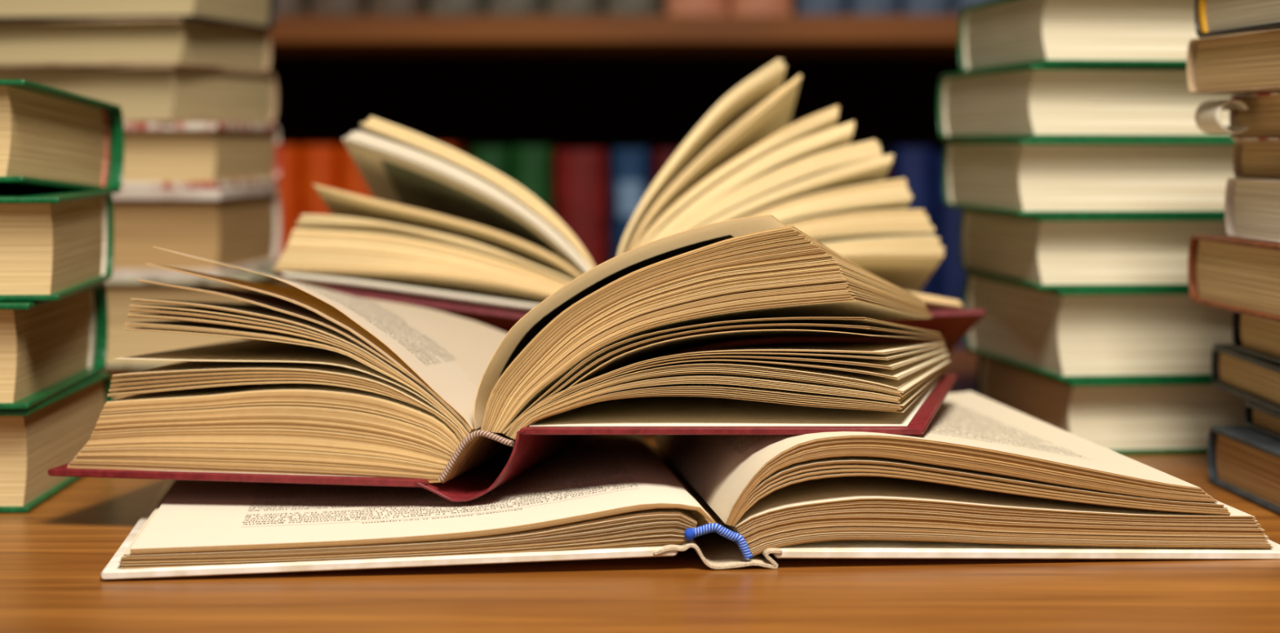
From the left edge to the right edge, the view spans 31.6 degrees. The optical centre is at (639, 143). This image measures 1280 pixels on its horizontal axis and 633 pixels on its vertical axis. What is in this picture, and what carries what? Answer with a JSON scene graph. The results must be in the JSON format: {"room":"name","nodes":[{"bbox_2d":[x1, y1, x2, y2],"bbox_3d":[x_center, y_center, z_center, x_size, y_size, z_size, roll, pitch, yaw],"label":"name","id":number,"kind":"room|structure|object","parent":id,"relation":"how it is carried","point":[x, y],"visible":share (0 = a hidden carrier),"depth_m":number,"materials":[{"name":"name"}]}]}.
{"room":"library","nodes":[
{"label":"library","id":0,"kind":"room"},
{"bbox_3d":[0.000,0.926,0.510,5.000,0.050,4.220,0,0,0],"label":"floor","id":1,"kind":"structure","parent":0,"visible":0},
{"bbox_2d":[267,0,960,259],"bbox_3d":[0.000,0.208,2.210,2.080,1.385,0.440,0,0,0],"label":"bookcase","id":2,"kind":"object","parent":1,"relation":"on","point":[562,82],"visible":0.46,"depth_m":2.40,"materials":[{"name":"brown wood"}]},
{"bbox_2d":[276,145,300,260],"bbox_3d":[-0.331,0.129,2.150,0.034,0.254,0.160,0,0,0],"label":"book","id":3,"kind":"object","parent":2,"relation":"on","point":[288,186],"visible":0.19,"depth_m":2.07,"materials":[{"name":"orange fabric"}]},
{"bbox_2d":[275,0,308,15],"bbox_3d":[-0.327,-0.228,2.110,0.050,0.230,0.160,0,0,0],"label":"book","id":4,"kind":"object","parent":2,"relation":"on","point":[283,7],"visible":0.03,"depth_m":2.03,"materials":[{"name":"beige fabric"}]},
{"bbox_2d":[300,145,338,215],"bbox_3d":[-0.295,0.129,2.150,0.034,0.254,0.160,0,0,0],"label":"book","id":5,"kind":"object","parent":2,"relation":"on","point":[319,164],"visible":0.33,"depth_m":2.07,"materials":[{"name":"orange fabric"}]},
{"bbox_2d":[308,0,366,15],"bbox_3d":[-0.274,-0.228,2.110,0.050,0.230,0.160,0,0,0],"label":"book","id":6,"kind":"object","parent":2,"relation":"on","point":[316,7],"visible":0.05,"depth_m":2.03,"materials":[{"name":"beige fabric"}]},
{"bbox_2d":[338,145,373,198],"bbox_3d":[-0.259,0.129,2.150,0.034,0.254,0.160,0,0,0],"label":"book","id":7,"kind":"object","parent":2,"relation":"on","point":[350,180],"visible":0.09,"depth_m":2.07,"materials":[{"name":"orange fabric"}]},
{"bbox_2d":[366,0,426,15],"bbox_3d":[-0.221,-0.228,2.110,0.050,0.230,0.160,0,0,0],"label":"book","id":8,"kind":"object","parent":2,"relation":"on","point":[374,7],"visible":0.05,"depth_m":2.03,"materials":[{"name":"beige fabric"}]},
{"bbox_2d":[426,0,486,15],"bbox_3d":[-0.167,-0.228,2.110,0.051,0.230,0.160,0,0,0],"label":"book","id":9,"kind":"object","parent":2,"relation":"on","point":[434,7],"visible":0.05,"depth_m":2.03,"materials":[{"name":"grey fabric"}]},
{"bbox_2d":[446,145,466,155],"bbox_3d":[-0.188,0.129,2.150,0.034,0.254,0.160,0,0,0],"label":"book","id":10,"kind":"object","parent":2,"relation":"on","point":[462,148],"visible":0.12,"depth_m":2.15,"materials":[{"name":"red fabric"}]},
{"bbox_2d":[470,146,511,179],"bbox_3d":[-0.138,0.130,2.150,0.036,0.252,0.160,0,0,0],"label":"book","id":11,"kind":"object","parent":2,"relation":"on","point":[499,159],"visible":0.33,"depth_m":2.07,"materials":[{"name":"green fabric"}]},
{"bbox_2d":[486,0,545,15],"bbox_3d":[-0.113,-0.228,2.110,0.051,0.230,0.160,0,0,0],"label":"book","id":12,"kind":"object","parent":2,"relation":"on","point":[494,7],"visible":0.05,"depth_m":2.03,"materials":[{"name":"grey fabric"}]},
{"bbox_2d":[511,146,557,213],"bbox_3d":[-0.100,0.129,2.150,0.037,0.253,0.160,0,0,0],"label":"book","id":13,"kind":"object","parent":2,"relation":"on","point":[531,166],"visible":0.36,"depth_m":2.07,"materials":[{"name":"green fabric"}]},
{"bbox_2d":[545,0,604,15],"bbox_3d":[-0.059,-0.228,2.110,0.051,0.230,0.160,0,0,0],"label":"book","id":14,"kind":"object","parent":2,"relation":"on","point":[553,7],"visible":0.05,"depth_m":2.03,"materials":[{"name":"grey fabric"}]},
{"bbox_2d":[553,149,609,266],"bbox_3d":[-0.054,0.131,2.150,0.050,0.250,0.160,0,0,0],"label":"book","id":15,"kind":"object","parent":2,"relation":"on","point":[581,177],"visible":0.37,"depth_m":2.07,"materials":[{"name":"red fabric"}]},
{"bbox_2d":[611,148,648,258],"bbox_3d":[-0.009,0.130,2.150,0.034,0.251,0.161,0,0,0],"label":"book","id":16,"kind":"object","parent":2,"relation":"on","point":[629,166],"visible":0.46,"depth_m":2.07,"materials":[{"name":"blue fabric"}]},
{"bbox_2d":[604,0,662,15],"bbox_3d":[-0.006,-0.228,2.110,0.051,0.230,0.160,0,0,0],"label":"book","id":17,"kind":"object","parent":2,"relation":"on","point":[612,7],"visible":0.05,"depth_m":2.03,"materials":[{"name":"grey fabric"}]},
{"bbox_2d":[651,149,677,185],"bbox_3d":[0.027,0.131,2.150,0.032,0.250,0.160,0,0,0],"label":"book","id":18,"kind":"object","parent":2,"relation":"on","point":[660,157],"visible":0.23,"depth_m":2.07,"materials":[{"name":"fabric"}]},
{"bbox_2d":[663,0,728,15],"bbox_3d":[0.051,-0.228,2.110,0.056,0.230,0.160,0,0,0],"label":"book","id":19,"kind":"object","parent":2,"relation":"on","point":[671,7],"visible":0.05,"depth_m":2.03,"materials":[{"name":"fabric"}]},
{"bbox_2d":[728,0,792,15],"bbox_3d":[0.109,-0.228,2.110,0.056,0.230,0.160,0,0,0],"label":"book","id":20,"kind":"object","parent":2,"relation":"on","point":[735,7],"visible":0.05,"depth_m":2.03,"materials":[{"name":"fabric"}]},
{"bbox_2d":[792,0,846,15],"bbox_3d":[0.163,-0.228,2.110,0.045,0.230,0.160,0,0,0],"label":"book","id":21,"kind":"object","parent":2,"relation":"on","point":[800,7],"visible":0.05,"depth_m":2.03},
{"bbox_2d":[846,0,898,15],"bbox_3d":[0.211,-0.228,2.110,0.045,0.230,0.160,0,0,0],"label":"book","id":22,"kind":"object","parent":2,"relation":"on","point":[854,7],"visible":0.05,"depth_m":2.03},
{"bbox_2d":[884,167,890,181],"bbox_3d":[0.208,0.136,2.150,0.046,0.240,0.160,0,0,0],"label":"book","id":23,"kind":"object","parent":2,"relation":"on","point":[888,175],"visible":0.02,"depth_m":2.08,"materials":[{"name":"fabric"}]},
{"bbox_2d":[880,146,933,296],"bbox_3d":[0.252,0.130,2.150,0.037,0.252,0.160,0,0,0],"label":"book","id":24,"kind":"object","parent":2,"relation":"on","point":[914,164],"visible":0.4,"depth_m":2.07,"materials":[{"name":"blue fabric"}]},
{"bbox_2d":[898,0,951,15],"bbox_3d":[0.258,-0.228,2.110,0.045,0.230,0.160,0,0,0],"label":"book","id":25,"kind":"object","parent":2,"relation":"on","point":[906,7],"visible":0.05,"depth_m":2.03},
{"bbox_2d":[933,154,967,346],"bbox_3d":[0.290,0.133,2.150,0.036,0.246,0.160,0,0,0],"label":"book","id":26,"kind":"object","parent":2,"relation":"on","point":[948,275],"visible":0.25,"depth_m":2.07,"materials":[{"name":"blue fabric"}]},
{"bbox_2d":[951,0,991,15],"bbox_3d":[0.305,-0.228,2.110,0.045,0.230,0.160,0,0,0],"label":"book","id":27,"kind":"object","parent":2,"relation":"on","point":[957,6],"visible":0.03,"depth_m":2.04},
{"bbox_2d":[0,346,1279,632],"bbox_3d":[0.000,0.526,1.065,1.700,0.750,1.230,0,0,0],"label":"table","id":28,"kind":"object","parent":1,"relation":"on","point":[54,556],"visible":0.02,"depth_m":0.76,"materials":[{"name":"brown wood"}]},
{"bbox_2d":[0,372,113,513],"bbox_3d":[-0.365,0.130,1.001,0.230,0.042,0.162,0,0,-1],"label":"closed book","id":29,"kind":"object","parent":28,"relation":"on","point":[42,437],"visible":0.55,"depth_m":0.96,"materials":[{"name":"beige paper"}]},
{"bbox_2d":[0,282,107,409],"bbox_3d":[-0.366,0.087,0.997,0.230,0.043,0.162,0,0,-2],"label":"closed book","id":30,"kind":"object","parent":29,"relation":"on","point":[47,348],"visible":0.99,"depth_m":0.98,"materials":[{"name":"beige paper"}]},
{"bbox_2d":[0,190,113,301],"bbox_3d":[-0.360,0.043,0.998,0.230,0.042,0.157,0,0,-5],"label":"closed book","id":31,"kind":"object","parent":30,"relation":"on","point":[55,246],"visible":1,"depth_m":0.94,"materials":[{"name":"beige paper"}]},
{"bbox_2d":[0,80,124,193],"bbox_3d":[-0.370,-0.001,1.032,0.230,0.051,0.168,0,0,2],"label":"closed book","id":32,"kind":"object","parent":31,"relation":"on","point":[51,139],"visible":1,"depth_m":1.02,"materials":[{"name":"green paper"}]},
{"bbox_2d":[102,367,151,399],"bbox_3d":[-0.312,0.140,1.376,0.220,0.022,0.141,0,0,3],"label":"closed book","id":33,"kind":"object","parent":28,"relation":"on","point":[112,371],"visible":0.02,"depth_m":1.31,"materials":[{"name":"brown paper"}]},
{"bbox_2d":[103,268,288,367],"bbox_3d":[-0.332,0.104,1.375,0.220,0.050,0.142,0,0,2],"label":"closed book","id":34,"kind":"object","parent":33,"relation":"on","point":[122,343],"visible":0.1,"depth_m":1.31,"materials":[{"name":"beige paper"}]},
{"bbox_2d":[109,186,280,280],"bbox_3d":[-0.344,0.053,1.380,0.220,0.052,0.142,0,0,5],"label":"closed book","id":35,"kind":"object","parent":34,"relation":"on","point":[238,228],"visible":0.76,"depth_m":1.31,"materials":[{"name":"white paper"}]},
{"bbox_2d":[120,123,280,190],"bbox_3d":[-0.345,0.007,1.382,0.220,0.038,0.142,0,0,6],"label":"closed book","id":36,"kind":"object","parent":35,"relation":"on","point":[157,156],"visible":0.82,"depth_m":1.31,"materials":[{"name":"beige paper"}]},
{"bbox_2d":[0,65,277,124],"bbox_3d":[-0.355,-0.028,1.398,0.220,0.033,0.141,0,0,16],"label":"closed book","id":37,"kind":"object","parent":36,"relation":"on","point":[157,94],"visible":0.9,"depth_m":1.33,"materials":[{"name":"beige paper"}]},
{"bbox_2d":[0,18,271,71],"bbox_3d":[-0.356,-0.058,1.392,0.220,0.027,0.141,0,0,12],"label":"closed book","id":38,"kind":"object","parent":37,"relation":"on","point":[130,42],"visible":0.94,"depth_m":1.32,"materials":[{"name":"beige paper"}]},
{"bbox_2d":[0,0,275,30],"bbox_3d":[-0.352,-0.089,1.389,0.220,0.034,0.141,0,0,10],"label":"closed book","id":39,"kind":"object","parent":38,"relation":"on","point":[255,14],"visible":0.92,"depth_m":1.32,"materials":[{"name":"beige paper"}]},
{"bbox_2d":[273,58,985,359],"bbox_3d":[-0.006,0.050,1.210,0.348,0.184,0.226,0,0,0],"label":"open book","id":40,"kind":"object","parent":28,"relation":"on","point":[442,229],"visible":0.51,"depth_m":1.12,"materials":[{"name":"beige paper"}]},
{"bbox_2d":[100,391,1279,580],"bbox_3d":[0.014,0.128,0.921,0.427,0.047,0.246,0,0,-6],"label":"open book","id":41,"kind":"object","parent":28,"relation":"on","point":[986,478],"visible":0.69,"depth_m":0.82,"materials":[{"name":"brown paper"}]},
{"bbox_2d":[47,214,957,502],"bbox_3d":[-0.045,0.080,0.945,0.341,0.109,0.195,0,0,12],"label":"open book","id":42,"kind":"object","parent":41,"relation":"on","point":[326,387],"visible":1,"depth_m":0.86,"materials":[{"name":"beige paper"}]},
{"bbox_2d":[977,355,1250,455],"bbox_3d":[0.313,0.133,1.187,0.235,0.036,0.166,0,0,-7],"label":"closed book","id":43,"kind":"object","parent":28,"relation":"on","point":[1175,416],"visible":0.59,"depth_m":1.10,"materials":[{"name":"beige paper"}]},
{"bbox_2d":[962,272,1233,382],"bbox_3d":[0.307,0.093,1.188,0.235,0.044,0.167,0,0,-8],"label":"closed book","id":44,"kind":"object","parent":43,"relation":"on","point":[1062,335],"visible":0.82,"depth_m":1.11,"materials":[{"name":"beige paper"}]},
{"bbox_2d":[959,208,1226,289],"bbox_3d":[0.301,0.053,1.184,0.235,0.036,0.166,0,0,-5],"label":"closed book","id":45,"kind":"object","parent":44,"relation":"on","point":[1034,252],"visible":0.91,"depth_m":1.10,"materials":[{"name":"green paper"}]},
{"bbox_2d":[942,139,1235,216],"bbox_3d":[0.292,0.017,1.182,0.235,0.037,0.166,0,0,-5],"label":"closed book","id":46,"kind":"object","parent":45,"relation":"on","point":[1011,177],"visible":0.93,"depth_m":1.10,"materials":[{"name":"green paper"}]},
{"bbox_2d":[937,64,1245,140],"bbox_3d":[0.293,-0.020,1.189,0.235,0.036,0.166,0,0,-8],"label":"closed book","id":47,"kind":"object","parent":46,"relation":"on","point":[1031,101],"visible":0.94,"depth_m":1.11,"materials":[{"name":"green paper"}]},
{"bbox_2d":[958,0,1199,72],"bbox_3d":[0.302,-0.057,1.185,0.235,0.037,0.166,0,0,-6],"label":"closed book","id":48,"kind":"object","parent":47,"relation":"on","point":[993,33],"visible":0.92,"depth_m":1.11,"materials":[{"name":"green paper"}]},
{"bbox_2d":[1207,426,1279,515],"bbox_3d":[0.337,0.138,0.938,0.160,0.026,0.146,0,0,-4],"label":"closed book","id":49,"kind":"object","parent":28,"relation":"on","point":[1243,462],"visible":1,"depth_m":0.96,"materials":[{"name":"beige paper"}]},
{"bbox_2d":[1244,402,1279,440],"bbox_3d":[0.349,0.119,0.930,0.160,0.011,0.146,0,0,-2],"label":"closed book","id":50,"kind":"object","parent":49,"relation":"on","point":[1261,420],"visible":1,"depth_m":0.98,"materials":[{"name":"black paper"}]},
{"bbox_2d":[1211,344,1279,414],"bbox_3d":[0.347,0.104,0.988,0.160,0.020,0.146,0,0,0],"label":"closed book","id":51,"kind":"object","parent":50,"relation":"on","point":[1254,380],"visible":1,"depth_m":1.01,"materials":[{"name":"beige paper"}]},
{"bbox_2d":[1231,311,1279,364],"bbox_3d":[0.351,0.083,0.959,0.160,0.021,0.146,0,0,-1],"label":"closed book","id":52,"kind":"object","parent":51,"relation":"on","point":[1258,337],"visible":0.75,"depth_m":1.00,"materials":[{"name":"black paper"}]},
{"bbox_2d":[1187,234,1279,322],"bbox_3d":[0.334,0.057,0.964,0.160,0.031,0.146,0,0,-4],"label":"closed book","id":53,"kind":"object","parent":52,"relation":"on","point":[1225,273],"visible":1,"depth_m":0.97,"materials":[{"name":"beige paper"}]},
{"bbox_2d":[1224,177,1279,244],"bbox_3d":[0.342,0.028,0.932,0.160,0.026,0.146,0,0,-3],"label":"closed book","id":54,"kind":"object","parent":53,"relation":"on","point":[1251,206],"visible":1,"depth_m":0.97,"materials":[{"name":"white paper"}]},
{"bbox_2d":[1232,140,1279,180],"bbox_3d":[0.347,0.007,0.933,0.160,0.016,0.146,0,0,-4],"label":"closed book","id":55,"kind":"object","parent":54,"relation":"on","point":[1251,159],"visible":1,"depth_m":0.98,"materials":[{"name":"beige paper"}]},
{"bbox_2d":[1195,92,1279,140],"bbox_3d":[0.336,-0.011,0.932,0.175,0.020,0.146,0,0,-3],"label":"closed book","id":56,"kind":"object","parent":55,"relation":"on","point":[1252,117],"visible":1,"depth_m":0.97,"materials":[{"name":"beige paper"}]},
{"bbox_2d":[1186,28,1279,93],"bbox_3d":[0.331,-0.034,0.938,0.160,0.024,0.146,0,0,-8],"label":"closed book","id":57,"kind":"object","parent":56,"relation":"on","point":[1245,63],"visible":1,"depth_m":0.95,"materials":[{"name":"beige paper"}]},
{"bbox_2d":[1194,0,1279,38],"bbox_3d":[0.332,-0.058,0.936,0.160,0.024,0.146,0,0,-6],"label":"closed book","id":58,"kind":"object","parent":57,"relation":"on","point":[1212,18],"visible":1,"depth_m":0.96,"materials":[{"name":"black paper"}]}
]}

